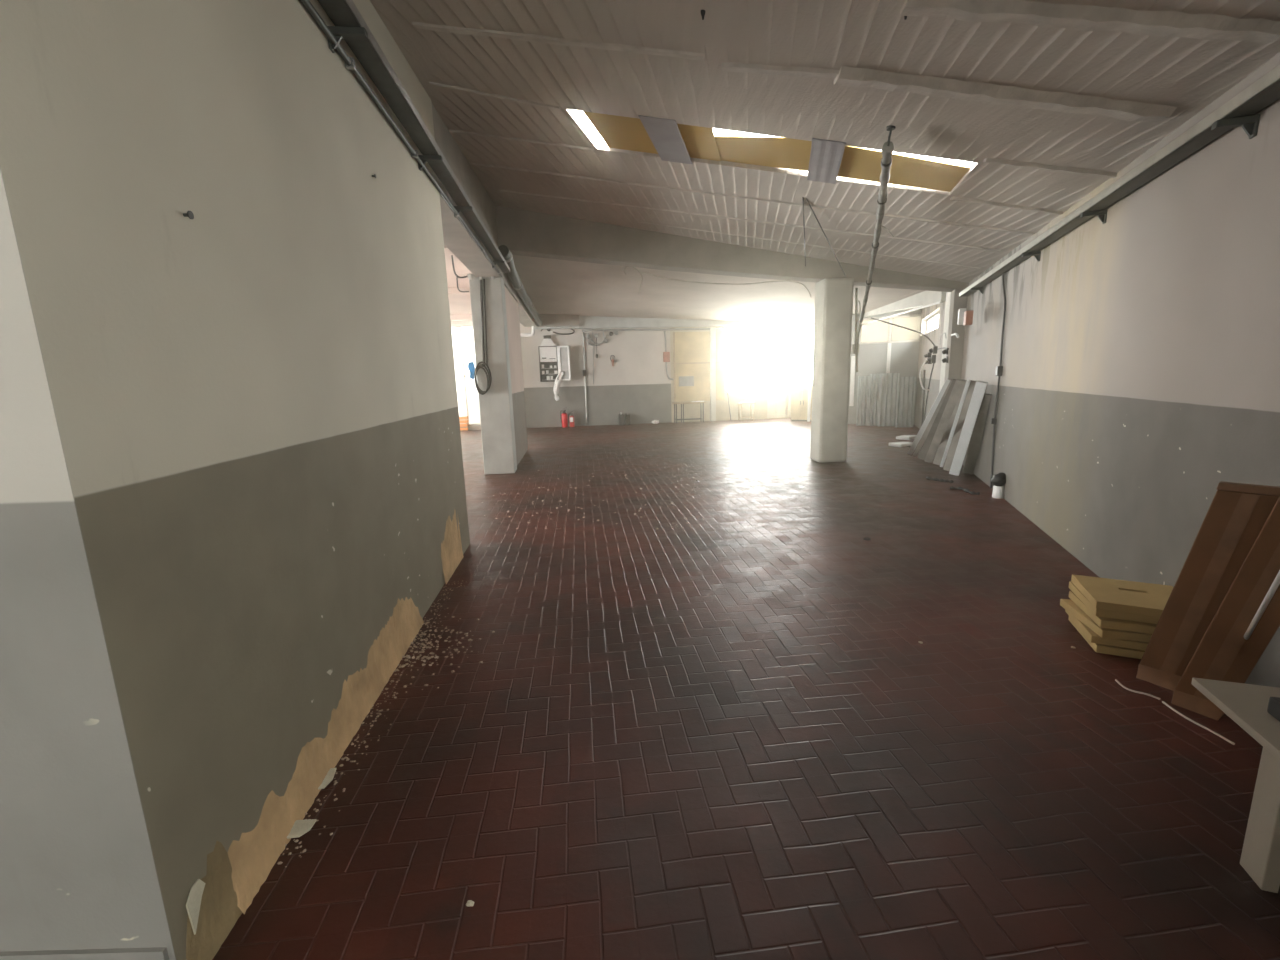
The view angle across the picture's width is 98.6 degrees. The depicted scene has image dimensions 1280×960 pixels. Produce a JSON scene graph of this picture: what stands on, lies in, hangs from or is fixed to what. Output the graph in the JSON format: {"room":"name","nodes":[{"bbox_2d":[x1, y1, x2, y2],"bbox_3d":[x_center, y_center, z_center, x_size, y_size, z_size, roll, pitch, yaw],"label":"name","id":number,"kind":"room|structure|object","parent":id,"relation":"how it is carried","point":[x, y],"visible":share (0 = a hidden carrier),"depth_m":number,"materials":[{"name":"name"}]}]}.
{"room":"empty industrial workshop","nodes":[
{"label":"empty industrial workshop","id":0,"kind":"room"},
{"bbox_2d":[0,165,175,959],"bbox_3d":[-3.263,-0.994,1.181,3.932,4.900,0.300,-2,11,0],"label":"wall","id":1,"kind":"structure","parent":0,"point":[78,870],"depth_m":1.33,"materials":[{"name":"paint"}]},
{"bbox_2d":[0,947,168,959],"bbox_3d":[-3.205,1.366,1.463,3.915,0.155,0.012,-2,11,0],"label":"baseboard","id":2,"kind":"structure","parent":1,"relation":"attached to","point":[150,953],"depth_m":1.45,"materials":[{"name":"paint"}]},
{"bbox_2d":[0,0,469,959],"bbox_3d":[-1.708,-1.312,3.058,0.349,4.750,4.150,-3,11,-6],"label":"wall","id":3,"kind":"structure","parent":0,"point":[254,395],"depth_m":1.79,"materials":[{"name":"paint"}]},
{"bbox_2d":[186,879,205,934],"bbox_3d":[-1.238,1.187,1.541,0.008,0.130,0.069,-3,11,-6],"label":"paint","id":4,"kind":"object","parent":3,"relation":"attached to","point":[193,903],"visible":1,"depth_m":1.53,"materials":[{"name":"paint"}]},
{"bbox_2d":[186,841,242,959],"bbox_3d":[-1.243,1.216,1.638,0.023,0.277,0.305,-3,11,-6],"label":"peeled paint patch","id":5,"kind":"object","parent":3,"relation":"attached to","point":[219,912],"depth_m":1.61,"materials":[{"name":"beige paint"}]},
{"bbox_2d":[228,597,423,914],"bbox_3d":[-1.364,1.000,2.691,0.033,0.322,2.088,-3,11,-6],"label":"peeled paint patch","id":6,"kind":"object","parent":3,"relation":"attached to","point":[252,858],"depth_m":2.24,"materials":[{"name":"beige paint"}]},
{"bbox_2d":[300,0,502,276],"bbox_3d":[-1.783,-2.588,4.995,0.046,0.050,8.150,-3,11,-6],"label":"conduit pipe","id":7,"kind":"object","parent":3,"relation":"attached to","point":[349,61],"visible":1,"depth_m":3.29,"materials":[{"name":"paint"}]},
{"bbox_2d":[318,0,509,272],"bbox_3d":[-1.717,-2.631,4.995,0.181,0.160,8.150,-3,11,-6],"label":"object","id":8,"kind":"object","parent":3,"relation":"attached to","point":[350,26],"visible":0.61,"depth_m":3.43,"materials":[{"name":"paint"}]},
{"bbox_2d":[441,509,463,583],"bbox_3d":[-1.616,0.540,4.732,0.019,0.490,0.710,-3,11,-6],"label":"peeled paint patch","id":9,"kind":"object","parent":3,"relation":"attached to","point":[451,548],"depth_m":4.71,"materials":[{"name":"beige paint"}]},
{"bbox_2d":[444,250,471,314],"bbox_3d":[-6.402,-3.790,9.614,9.413,0.230,17.642,-2,11,0],"label":"wall","id":10,"kind":"structure","parent":0,"point":[458,303],"depth_m":11.49,"materials":[{"name":"paint"}]},
{"bbox_2d":[432,104,536,326],"bbox_3d":[-2.540,-4.167,9.120,0.388,1.620,17.150,-3,11,-6],"label":"beam","id":11,"kind":"structure","parent":0,"point":[457,239],"depth_m":6.84,"materials":[{"name":"grey concrete"}]},
{"bbox_2d":[448,287,469,293],"bbox_3d":[-5.758,-4.049,11.803,6.200,0.140,0.150,-3,11,-7],"label":"trim","id":12,"kind":"structure","parent":11,"relation":"attached to","point":[450,290],"depth_m":11.98,"materials":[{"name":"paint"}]},
{"bbox_2d":[450,314,471,320],"bbox_3d":[-6.541,-4.915,16.666,6.000,0.180,0.150,-3,11,-7],"label":"trim","id":13,"kind":"structure","parent":11,"relation":"attached to","point":[458,316],"depth_m":16.74,"materials":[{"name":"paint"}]},
{"bbox_2d":[498,245,542,325],"bbox_3d":[-2.662,-4.291,13.073,0.212,0.425,8.954,-3,11,-6],"label":"air duct","id":14,"kind":"object","parent":11,"relation":"attached to","point":[516,282],"visible":0.86,"depth_m":10.31,"materials":[{"name":"metal"}]},
{"bbox_2d":[505,287,527,464],"bbox_3d":[-2.655,-2.070,11.205,0.290,3.300,2.900,-3,11,-6],"label":"wall","id":15,"kind":"structure","parent":0,"point":[512,307],"depth_m":11.22,"materials":[{"name":"paint"}]},
{"bbox_2d":[451,320,671,430],"bbox_3d":[-4.699,-3.861,18.375,11.580,4.300,0.300,-3,11,-7],"label":"wall","id":16,"kind":"structure","parent":0,"point":[638,384],"depth_m":18.77,"materials":[{"name":"paint"}]},
{"bbox_2d":[451,325,480,424],"bbox_3d":[-6.738,-3.406,18.202,5.450,3.260,0.060,-3,11,-7],"label":"window","id":17,"kind":"structure","parent":16,"relation":"in","point":[462,335],"depth_m":18.29,"materials":[{"name":"glass"}]},
{"bbox_2d":[538,335,570,381],"bbox_3d":[-2.839,-4.032,18.296,1.046,1.503,0.326,-2,11,0],"label":"electrical panel","id":18,"kind":"object","parent":16,"relation":"attached to","point":[553,359],"visible":0.99,"depth_m":18.24,"materials":[{"name":"grey plastic"}]},
{"bbox_2d":[540,339,554,345],"bbox_3d":[-3.063,-4.557,18.241,0.520,0.240,0.160,-3,11,-7],"label":"hood","id":19,"kind":"object","parent":18,"relation":"attached to","point":[546,342],"depth_m":18.18,"materials":[{"name":"white plastic"}]},
{"bbox_2d":[553,371,563,400],"bbox_3d":[-2.694,-3.121,18.288,0.384,0.978,0.154,-3,11,-7],"label":"cloth","id":20,"kind":"object","parent":18,"relation":"hanging from","point":[557,382],"visible":1,"depth_m":18.26,"materials":[{"name":"fabric"}]},
{"bbox_2d":[536,314,579,326],"bbox_3d":[-2.727,-5.423,17.996,1.450,0.800,0.380,-3,11,-7],"label":"trim","id":21,"kind":"structure","parent":16,"relation":"attached to","point":[548,320],"depth_m":17.86,"materials":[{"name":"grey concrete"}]},
{"bbox_2d":[582,332,587,422],"bbox_3d":[-1.871,-3.463,18.639,0.120,3.064,0.100,-3,11,-7],"label":"pipe","id":22,"kind":"object","parent":16,"relation":"attached to","point":[584,370],"visible":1,"depth_m":18.59,"materials":[{"name":"metal"}]},
{"bbox_2d":[586,331,617,345],"bbox_3d":[-1.266,-4.747,18.477,1.082,0.494,0.100,-3,11,-7],"label":"pipe manifold","id":23,"kind":"object","parent":16,"relation":"attached to","point":[588,337],"visible":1,"depth_m":18.45,"materials":[{"name":"grey plastic"}]},
{"bbox_2d":[582,327,721,331],"bbox_3d":[0.446,-5.100,18.676,4.810,0.082,0.070,-3,11,-7],"label":"pipe","id":24,"kind":"object","parent":16,"relation":"attached to","point":[719,328],"visible":1,"depth_m":18.64,"materials":[{"name":"grey metal"}]},
{"bbox_2d":[663,331,672,379],"bbox_3d":[0.966,-4.260,18.892,0.332,1.664,0.100,-3,11,-7],"label":"conduit","id":25,"kind":"object","parent":16,"relation":"attached to","point":[666,355],"visible":1,"depth_m":18.84,"materials":[{"name":"grey plastic"}]},
{"bbox_2d":[670,325,813,421],"bbox_3d":[3.849,-4.299,19.434,5.670,4.300,0.420,-3,11,-7],"label":"wall window","id":26,"kind":"structure","parent":16,"relation":"in","point":[760,397],"depth_m":19.45,"materials":[{"name":"paint"}]},
{"bbox_2d":[673,331,723,401],"bbox_3d":[2.054,-3.937,19.127,1.798,2.360,0.045,-3,11,-7],"label":"plywood sheet","id":27,"kind":"object","parent":26,"relation":"attached to","point":[691,350],"visible":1,"depth_m":19.10,"materials":[{"name":"brown wood"}]},
{"bbox_2d":[679,376,693,385],"bbox_3d":[1.609,-3.428,19.114,0.527,0.339,0.040,-3,11,-7],"label":"board","id":28,"kind":"object","parent":27,"relation":"attached to","point":[683,380],"visible":1,"depth_m":19.09,"materials":[{"name":"paper"}]},
{"bbox_2d":[727,327,765,391],"bbox_3d":[3.747,-4.261,19.519,1.472,2.240,0.060,-3,11,-7],"label":"window","id":29,"kind":"structure","parent":26,"relation":"attached to","point":[745,328],"depth_m":19.51,"materials":[{"name":"paint"}]},
{"bbox_2d":[767,326,788,417],"bbox_3d":[4.912,-3.838,19.697,0.797,3.200,0.141,-3,11,-7],"label":"door","id":30,"kind":"structure","parent":26,"relation":"attached to","point":[776,398],"depth_m":19.84,"materials":[{"name":"paint"}]},
{"bbox_2d":[512,255,925,322],"bbox_3d":[2.143,-4.953,14.448,12.963,1.010,10.400,-2,11,0],"label":"ceiling","id":31,"kind":"structure","parent":0,"point":[553,286],"depth_m":13.74,"materials":[{"name":"paint"}]},
{"bbox_2d":[535,316,813,329],"bbox_3d":[1.473,-5.460,18.682,10.150,0.510,0.220,-3,11,-7],"label":"beam","id":32,"kind":"structure","parent":31,"relation":"attached to","point":[586,322],"depth_m":18.46,"materials":[{"name":"metal"}]},
{"bbox_2d":[495,205,965,291],"bbox_3d":[1.790,-3.938,9.331,8.525,1.632,0.360,-2,11,-3],"label":"beam","id":33,"kind":"structure","parent":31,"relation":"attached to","point":[523,232],"depth_m":9.12,"materials":[{"name":"grey concrete"}]},
{"bbox_2d":[623,266,810,296],"bbox_3d":[1.363,-3.474,9.633,3.295,0.617,0.022,-2,11,0],"label":"string","id":34,"kind":"object","parent":33,"relation":"hanging from","point":[626,266],"visible":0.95,"depth_m":9.63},
{"bbox_2d":[852,288,860,353],"bbox_3d":[3.793,-2.777,9.623,0.112,1.109,0.100,-2,11,0],"label":"pipe","id":35,"kind":"object","parent":33,"relation":"attached to","point":[856,289],"visible":0.94,"depth_m":9.60,"materials":[{"name":"metal"}]},
{"bbox_2d":[864,291,945,316],"bbox_3d":[6.446,-4.396,13.780,0.140,0.515,5.168,-1,11,5],"label":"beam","id":36,"kind":"structure","parent":31,"relation":"attached to","point":[924,298],"depth_m":12.71,"materials":[{"name":"paint"}]},
{"bbox_2d":[213,418,1279,959],"bbox_3d":[-0.495,0.170,8.422,21.000,0.200,26.500,-2,11,0],"label":"floor","id":37,"kind":"structure","parent":0,"point":[734,735],"depth_m":2.37,"materials":[{"name":"tile"}]},
{"bbox_2d":[287,819,316,838],"bbox_3d":[-1.244,1.269,2.015,0.095,0.022,0.078,-5,11,-20],"label":"flake","id":38,"kind":"object","parent":37,"relation":"on","point":[300,827],"visible":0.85,"depth_m":2.01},
{"bbox_2d":[318,768,335,788],"bbox_3d":[-1.304,1.224,2.260,0.077,0.024,0.123,-5,11,-16],"label":"flake","id":39,"kind":"object","parent":37,"relation":"on","point":[329,777],"visible":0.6,"depth_m":2.26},
{"bbox_2d":[277,581,494,866],"bbox_3d":[-1.162,1.058,3.205,0.526,0.011,2.699,-3,11,-6],"label":"debris","id":40,"kind":"object","parent":37,"relation":"on","point":[426,623],"visible":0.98,"depth_m":3.23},
{"bbox_2d":[469,276,516,474],"bbox_3d":[-2.529,-1.766,9.561,0.515,3.300,0.450,-3,11,-6],"label":"column","id":41,"kind":"structure","parent":37,"relation":"on","point":[495,406],"depth_m":9.37,"materials":[{"name":"grey paint"}]},
{"bbox_2d":[451,255,493,364],"bbox_3d":[-2.702,-2.778,9.084,0.654,1.762,0.083,-3,11,-7],"label":"conduit","id":42,"kind":"object","parent":41,"relation":"attached to","point":[469,276],"visible":0.89,"depth_m":9.08,"materials":[{"name":"grey plastic"}]},
{"bbox_2d":[474,361,490,394],"bbox_3d":[-2.640,-1.714,9.274,0.278,0.553,0.104,-3,11,-6],"label":"cable coil","id":43,"kind":"object","parent":41,"relation":"hanging from","point":[477,368],"visible":1,"depth_m":9.24,"materials":[{"name":"black rubber"}]},
{"bbox_2d":[560,407,567,427],"bbox_3d":[-2.553,-2.114,18.579,0.199,0.672,0.215,7,13,38],"label":"fire extinguisher","id":44,"kind":"object","parent":37,"relation":"on","point":[564,421],"visible":1,"depth_m":18.53,"materials":[{"name":"red metal"}]},
{"bbox_2d":[672,402,705,423],"bbox_3d":[1.700,-2.334,19.045,1.118,0.700,0.410,-3,11,-7],"label":"bench","id":45,"kind":"object","parent":37,"relation":"on","point":[676,403],"visible":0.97,"depth_m":18.96,"materials":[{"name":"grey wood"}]},
{"bbox_2d":[737,402,755,420],"bbox_3d":[3.723,-2.394,19.282,0.540,0.620,0.400,-3,11,-7],"label":"stool","id":46,"kind":"object","parent":37,"relation":"on","point":[753,403],"visible":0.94,"depth_m":19.19,"materials":[{"name":"brown wood"}]},
{"bbox_2d":[466,470,1074,906],"bbox_3d":[0.086,0.470,6.165,3.616,0.012,8.436,-4,11,-15],"label":"debris","id":47,"kind":"object","parent":37,"relation":"on","point":[469,903],"visible":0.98,"depth_m":6.09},
{"bbox_2d":[791,387,811,420],"bbox_3d":[5.480,-2.539,18.433,0.748,1.120,0.450,5,12,31],"label":"base cabinet","id":48,"kind":"object","parent":37,"relation":"on","point":[799,395],"visible":0.83,"depth_m":18.31,"materials":[{"name":"brown wood"}]},
{"bbox_2d":[807,384,810,421],"bbox_3d":[5.560,-2.538,18.089,0.100,1.240,0.024,5,12,31],"label":"plank","id":49,"kind":"object","parent":37,"relation":"on","point":[809,385],"visible":1,"depth_m":18.08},
{"bbox_2d":[810,278,853,462],"bbox_3d":[3.398,-1.905,9.796,0.539,3.160,0.479,-2,11,0],"label":"column","id":50,"kind":"structure","parent":37,"relation":"on","point":[833,296],"depth_m":9.60,"materials":[{"name":"paint"}]},
{"bbox_2d":[856,376,869,425],"bbox_3d":[6.607,-2.338,16.269,0.417,1.463,0.142,-2,11,0],"label":"sheet","id":51,"kind":"object","parent":37,"relation":"on","point":[863,381],"visible":0.93,"depth_m":16.27,"materials":[{"name":"metal"}]},
{"bbox_2d":[867,374,880,425],"bbox_3d":[6.878,-2.342,16.117,0.399,1.513,0.142,-2,11,0],"label":"sheet","id":52,"kind":"object","parent":37,"relation":"on","point":[874,384],"visible":0.83,"depth_m":16.11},
{"bbox_2d":[878,373,899,426],"bbox_3d":[7.173,-2.308,15.870,0.583,1.520,0.142,-2,11,0],"label":"sheet","id":53,"kind":"object","parent":37,"relation":"on","point":[888,381],"visible":0.98,"depth_m":15.87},
{"bbox_2d":[889,442,912,446],"bbox_3d":[5.597,-0.764,11.757,0.440,0.074,0.330,-6,11,-23],"label":"packet","id":54,"kind":"object","parent":37,"relation":"on","point":[895,444],"visible":0.8,"depth_m":11.64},
{"bbox_2d":[895,376,915,427],"bbox_3d":[7.468,-2.190,15.487,0.541,1.412,0.142,-2,11,0],"label":"sheet","id":55,"kind":"object","parent":37,"relation":"on","point":[905,402],"visible":1,"depth_m":15.48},
{"bbox_2d":[921,370,925,425],"bbox_3d":[7.311,-2.035,14.212,0.049,1.584,0.202,1,11,13],"label":"pole","id":56,"kind":"object","parent":37,"relation":"on","point":[923,394],"visible":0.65,"depth_m":14.19,"materials":[{"name":"grey plastic"}]},
{"bbox_2d":[907,379,950,454],"bbox_3d":[5.143,-1.076,9.837,0.085,1.439,1.252,-1,11,1],"label":"plank","id":57,"kind":"object","parent":37,"relation":"on","point":[934,406],"visible":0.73,"depth_m":9.80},
{"bbox_2d":[912,379,952,456],"bbox_3d":[5.083,-1.026,9.567,0.077,1.439,1.268,-1,11,3],"label":"plank","id":58,"kind":"object","parent":37,"relation":"on","point":[925,434],"visible":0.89,"depth_m":9.66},
{"bbox_2d":[918,379,955,459],"bbox_3d":[5.060,-0.985,9.351,0.111,1.450,0.999,-2,11,-1],"label":"plank","id":59,"kind":"object","parent":37,"relation":"on","point":[927,443],"visible":0.6,"depth_m":9.42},
{"bbox_2d":[937,292,950,449],"bbox_3d":[5.933,-2.170,10.591,0.140,3.250,0.900,2,11,20],"label":"column","id":60,"kind":"structure","parent":37,"relation":"on","point":[948,294],"depth_m":10.66,"materials":[{"name":"paint"}]},
{"bbox_2d":[924,333,948,420],"bbox_3d":[6.010,-1.984,11.247,0.160,1.931,2.804,2,11,20],"label":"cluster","id":61,"kind":"object","parent":60,"relation":"attached to","point":[931,358],"visible":0.88,"depth_m":11.68,"materials":[{"name":"grey plastic"}]},
{"bbox_2d":[871,317,936,347],"bbox_3d":[5.646,-3.161,11.812,1.329,0.731,0.120,6,13,34],"label":"cable","id":62,"kind":"object","parent":61,"relation":"attached to","point":[871,317],"visible":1,"depth_m":11.78,"materials":[{"name":"grey plastic"}]},
{"bbox_2d":[924,379,965,462],"bbox_3d":[4.898,-0.901,8.893,0.126,1.462,1.239,0,11,10],"label":"plank","id":63,"kind":"object","parent":37,"relation":"on","point":[959,384],"visible":1,"depth_m":8.79,"materials":[{"name":"wood"}]},
{"bbox_2d":[933,379,966,464],"bbox_3d":[5.100,-0.925,9.034,0.065,1.426,0.489,-8,12,-31],"label":"plank","id":64,"kind":"object","parent":37,"relation":"on","point":[938,457],"visible":0.6,"depth_m":9.12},
{"bbox_2d":[940,380,970,466],"bbox_3d":[4.831,-0.816,8.471,0.062,1.439,1.139,1,11,15],"label":"plank","id":65,"kind":"object","parent":37,"relation":"on","point":[967,384],"visible":1,"depth_m":8.36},
{"bbox_2d":[944,283,967,457],"bbox_3d":[5.645,-1.937,9.930,0.200,3.050,0.400,2,11,20],"label":"column","id":66,"kind":"structure","parent":37,"relation":"on","point":[953,368],"depth_m":9.67,"materials":[{"name":"grey concrete"}]},
{"bbox_2d":[943,380,975,470],"bbox_3d":[4.933,-0.820,8.491,0.065,1.419,0.410,-8,12,-31],"label":"plank","id":67,"kind":"object","parent":37,"relation":"on","point":[959,426],"visible":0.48,"depth_m":8.49,"materials":[{"name":"wood"}]},
{"bbox_2d":[949,381,987,475],"bbox_3d":[4.731,-0.712,7.959,0.139,1.437,0.749,0,11,8],"label":"plank","id":68,"kind":"object","parent":37,"relation":"on","point":[980,386],"visible":1,"depth_m":7.90,"materials":[{"name":"wood"}]},
{"bbox_2d":[963,394,991,473],"bbox_3d":[4.896,-0.642,8.009,0.140,1.261,0.774,2,11,20],"label":"plank","id":69,"kind":"object","parent":37,"relation":"on","point":[975,441],"visible":0.96,"depth_m":8.00,"materials":[{"name":"wood"}]},
{"bbox_2d":[991,472,1005,498],"bbox_3d":[4.466,0.063,6.846,0.183,0.317,0.165,-2,11,0],"label":"canister","id":70,"kind":"object","parent":37,"relation":"on","point":[998,480],"visible":0.96,"depth_m":6.80,"materials":[{"name":"plastic"}]},
{"bbox_2d":[1068,617,1144,658],"bbox_3d":[2.861,0.923,3.203,0.505,0.045,0.448,4,12,26],"label":"board","id":71,"kind":"object","parent":37,"relation":"on","point":[1099,648],"visible":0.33,"depth_m":3.07,"materials":[{"name":"wood"}]},
{"bbox_2d":[1065,609,1148,650],"bbox_3d":[2.841,0.871,3.207,0.506,0.045,0.448,4,12,27],"label":"board","id":72,"kind":"object","parent":71,"relation":"on","point":[1091,635],"visible":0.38,"depth_m":3.08,"materials":[{"name":"wood"}]},
{"bbox_2d":[1060,599,1151,641],"bbox_3d":[2.834,0.820,3.204,0.499,0.045,0.454,2,11,17],"label":"board","id":73,"kind":"object","parent":72,"relation":"on","point":[1069,605],"visible":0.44,"depth_m":3.07,"materials":[{"name":"wood"}]},
{"bbox_2d":[1069,591,1156,633],"bbox_3d":[2.853,0.772,3.180,0.504,0.045,0.450,3,12,24],"label":"board","id":74,"kind":"object","parent":73,"relation":"on","point":[1103,622],"visible":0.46,"depth_m":3.04,"materials":[{"name":"wood"}]},
{"bbox_2d":[1069,581,1159,623],"bbox_3d":[2.854,0.718,3.193,0.506,0.045,0.448,4,12,26],"label":"board","id":75,"kind":"object","parent":74,"relation":"on","point":[1097,612],"visible":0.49,"depth_m":3.06,"materials":[{"name":"wood"}]},
{"bbox_2d":[1071,574,1172,616],"bbox_3d":[2.842,0.672,3.163,0.507,0.044,0.447,4,12,28],"label":"board","id":76,"kind":"object","parent":75,"relation":"on","point":[1148,599],"visible":0.77,"depth_m":3.15,"materials":[{"name":"wood"}]},
{"bbox_2d":[1162,701,1234,744],"bbox_3d":[2.500,1.090,2.482,0.024,0.010,0.308,-2,11,-2],"label":"cord","id":77,"kind":"object","parent":37,"relation":"on","point":[1163,702],"visible":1,"depth_m":2.46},
{"bbox_2d":[1136,481,1279,690],"bbox_3d":[2.718,0.532,2.638,0.153,1.064,0.413,-9,13,-36],"label":"wooden board","id":78,"kind":"object","parent":37,"relation":"on","point":[1237,513],"visible":0.81,"depth_m":2.63,"materials":[{"name":"wood"}]},
{"bbox_2d":[1171,497,1279,720],"bbox_3d":[2.667,0.557,2.386,0.170,1.124,0.442,-7,12,-28],"label":"wooden board","id":79,"kind":"object","parent":37,"relation":"on","point":[1223,653],"visible":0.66,"depth_m":2.42,"materials":[{"name":"wood"}]},
{"bbox_2d":[1191,678,1279,892],"bbox_3d":[2.195,1.054,1.494,0.680,0.460,1.000,2,11,19],"label":"table","id":80,"kind":"object","parent":37,"relation":"on","point":[1246,705],"visible":1,"depth_m":1.72,"materials":[{"name":"white laminate"}]},
{"bbox_2d":[1267,697,1279,721],"bbox_3d":[2.158,0.747,1.726,0.240,0.060,0.146,2,11,19],"label":"case","id":81,"kind":"object","parent":80,"relation":"on","point":[1273,708],"visible":1,"depth_m":1.78,"materials":[{"name":"black plastic"}]},
{"bbox_2d":[1244,570,1279,639],"bbox_3d":[2.595,0.587,2.319,0.019,1.034,0.875,7,14,39],"label":"rod","id":82,"kind":"object","parent":37,"relation":"on","point":[1276,582],"visible":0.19,"depth_m":2.24,"materials":[{"name":"white metal"}]},
{"bbox_2d":[370,0,1279,282],"bbox_3d":[-0.753,-2.691,2.894,7.600,1.459,16.888,2,11,20],"label":"ceiling","id":83,"kind":"structure","parent":0,"point":[1186,74],"depth_m":3.85,"materials":[{"name":"metal"}]},
{"bbox_2d":[429,81,559,109],"bbox_3d":[-1.176,-3.134,4.492,1.035,0.199,0.080,-3,11,-5],"label":"trim","id":84,"kind":"structure","parent":83,"relation":"attached to","point":[430,83],"depth_m":4.48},
{"bbox_2d":[449,129,593,150],"bbox_3d":[-1.178,-3.381,5.474,1.451,0.289,0.074,-1,11,5],"label":"trim","id":85,"kind":"structure","parent":83,"relation":"attached to","point":[450,130],"depth_m":5.46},
{"bbox_2d":[412,21,704,60],"bbox_3d":[-0.525,-2.783,3.487,1.863,0.356,0.113,0,11,6],"label":"trim","id":86,"kind":"structure","parent":83,"relation":"attached to","point":[419,25],"depth_m":3.47,"materials":[{"name":"metal"}]},
{"bbox_2d":[499,190,999,250],"bbox_3d":[1.289,-3.493,7.357,6.573,1.216,0.073,0,11,9],"label":"trim","id":87,"kind":"structure","parent":83,"relation":"attached to","point":[907,239],"depth_m":7.32,"materials":[{"name":"metal"}]},
{"bbox_2d":[469,162,1034,234],"bbox_3d":[1.139,-3.251,6.318,6.378,1.174,0.074,0,11,7],"label":"trim","id":88,"kind":"structure","parent":83,"relation":"attached to","point":[474,164],"depth_m":6.29,"materials":[{"name":"metal"}]},
{"bbox_2d":[583,111,970,191],"bbox_3d":[1.239,-2.914,4.896,3.411,0.601,1.041,-1,11,4],"label":"skylight","id":89,"kind":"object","parent":83,"relation":"attached to","point":[824,160],"depth_m":4.90,"materials":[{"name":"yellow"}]},
{"bbox_2d":[721,62,839,78],"bbox_3d":[0.888,-2.556,3.435,0.752,0.163,0.131,0,11,11],"label":"trim","id":90,"kind":"structure","parent":83,"relation":"attached to","point":[812,72],"depth_m":3.42,"materials":[{"name":"metal"}]},
{"bbox_2d":[640,222,979,268],"bbox_3d":[2.516,-3.555,8.315,5.036,0.922,0.063,-1,11,6],"label":"trim","id":91,"kind":"structure","parent":83,"relation":"attached to","point":[640,222],"depth_m":8.30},
{"bbox_2d":[855,125,894,371],"bbox_3d":[2.902,-2.236,6.833,0.268,1.761,5.913,2,11,19],"label":"metal pipe","id":92,"kind":"object","parent":83,"relation":"hanging from","point":[888,147],"visible":1,"depth_m":5.34,"materials":[{"name":"metal"}]},
{"bbox_2d":[834,66,1176,121],"bbox_3d":[2.165,-2.326,3.326,1.920,0.396,0.209,-1,11,5],"label":"ceiling beam","id":93,"kind":"structure","parent":83,"relation":"attached to","point":[987,93],"depth_m":3.28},
{"bbox_2d":[951,196,1063,214],"bbox_3d":[3.501,-2.624,5.257,1.029,0.218,0.070,-1,11,4],"label":"trim","id":94,"kind":"structure","parent":83,"relation":"attached to","point":[991,203],"depth_m":5.24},
{"bbox_2d":[983,158,1116,177],"bbox_3d":[3.292,-2.399,4.253,1.204,0.252,0.080,0,11,7],"label":"trim","id":95,"kind":"structure","parent":83,"relation":"attached to","point":[1073,170],"depth_m":4.25,"materials":[{"name":"metal"}]},
{"bbox_2d":[900,0,1279,43],"bbox_3d":[2.073,-2.146,2.564,1.616,0.344,0.179,0,11,9],"label":"ceiling beam","id":96,"kind":"structure","parent":83,"relation":"attached to","point":[1085,18],"depth_m":2.53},
{"bbox_2d":[848,309,921,424],"bbox_3d":[7.120,-3.463,16.377,2.289,3.600,0.080,4,12,26],"label":"wall","id":97,"kind":"structure","parent":0,"point":[872,358],"depth_m":16.26,"materials":[{"name":"paint"}]},
{"bbox_2d":[849,356,854,405],"bbox_3d":[6.454,-3.000,16.726,0.120,1.500,0.060,4,12,26],"label":"trim","id":98,"kind":"structure","parent":97,"relation":"attached to","point":[852,376],"depth_m":16.70,"materials":[{"name":"white plastic"}]},
{"bbox_2d":[886,343,890,372],"bbox_3d":[7.317,-3.537,16.200,0.100,0.960,0.030,4,12,26],"label":"trim","id":99,"kind":"structure","parent":97,"relation":"attached to","point":[889,344],"depth_m":16.18,"materials":[{"name":"paint"}]},
{"bbox_2d":[914,52,1279,687],"bbox_3d":[4.132,-1.344,5.210,0.300,3.700,23.950,2,11,20],"label":"wall","id":100,"kind":"structure","parent":0,"point":[1140,376],"depth_m":3.70,"materials":[{"name":"paint"}]},
{"bbox_2d":[859,301,941,343],"bbox_3d":[6.391,-3.958,13.906,1.978,0.760,4.884,4,12,26],"label":"window","id":101,"kind":"structure","parent":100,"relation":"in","point":[878,332],"depth_m":16.03,"materials":[{"name":"glass"}]},
{"bbox_2d":[927,312,939,332],"bbox_3d":[7.516,-3.978,13.929,0.060,0.450,3.400,2,11,20],"label":"window","id":102,"kind":"structure","parent":100,"relation":"in","point":[929,327],"depth_m":14.82,"materials":[{"name":"glass"}]},
{"bbox_2d":[957,308,965,324],"bbox_3d":[5.018,-2.548,8.585,0.095,0.240,0.100,2,11,20],"label":"wall box","id":103,"kind":"object","parent":100,"relation":"attached to","point":[961,311],"visible":0.76,"depth_m":8.55,"materials":[{"name":"white plastic"}]},
{"bbox_2d":[963,310,973,325],"bbox_3d":[4.835,-2.385,8.110,0.095,0.200,0.180,2,11,20],"label":"wall box","id":104,"kind":"object","parent":100,"relation":"attached to","point":[968,315],"visible":1,"depth_m":8.03,"materials":[{"name":"red paint"}]},
{"bbox_2d":[990,274,1005,487],"bbox_3d":[4.711,-1.337,7.285,0.060,2.864,0.440,2,11,20],"label":"conduit","id":105,"kind":"object","parent":100,"relation":"attached to","point":[999,369],"visible":0.96,"depth_m":7.17,"materials":[{"name":"grey plastic"}]},
{"bbox_2d":[959,65,1279,296],"bbox_3d":[3.793,-2.214,4.868,0.166,0.165,9.800,2,11,20],"label":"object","id":106,"kind":"object","parent":100,"relation":"attached to","point":[1241,110],"visible":1,"depth_m":3.31,"materials":[{"name":"paint"}]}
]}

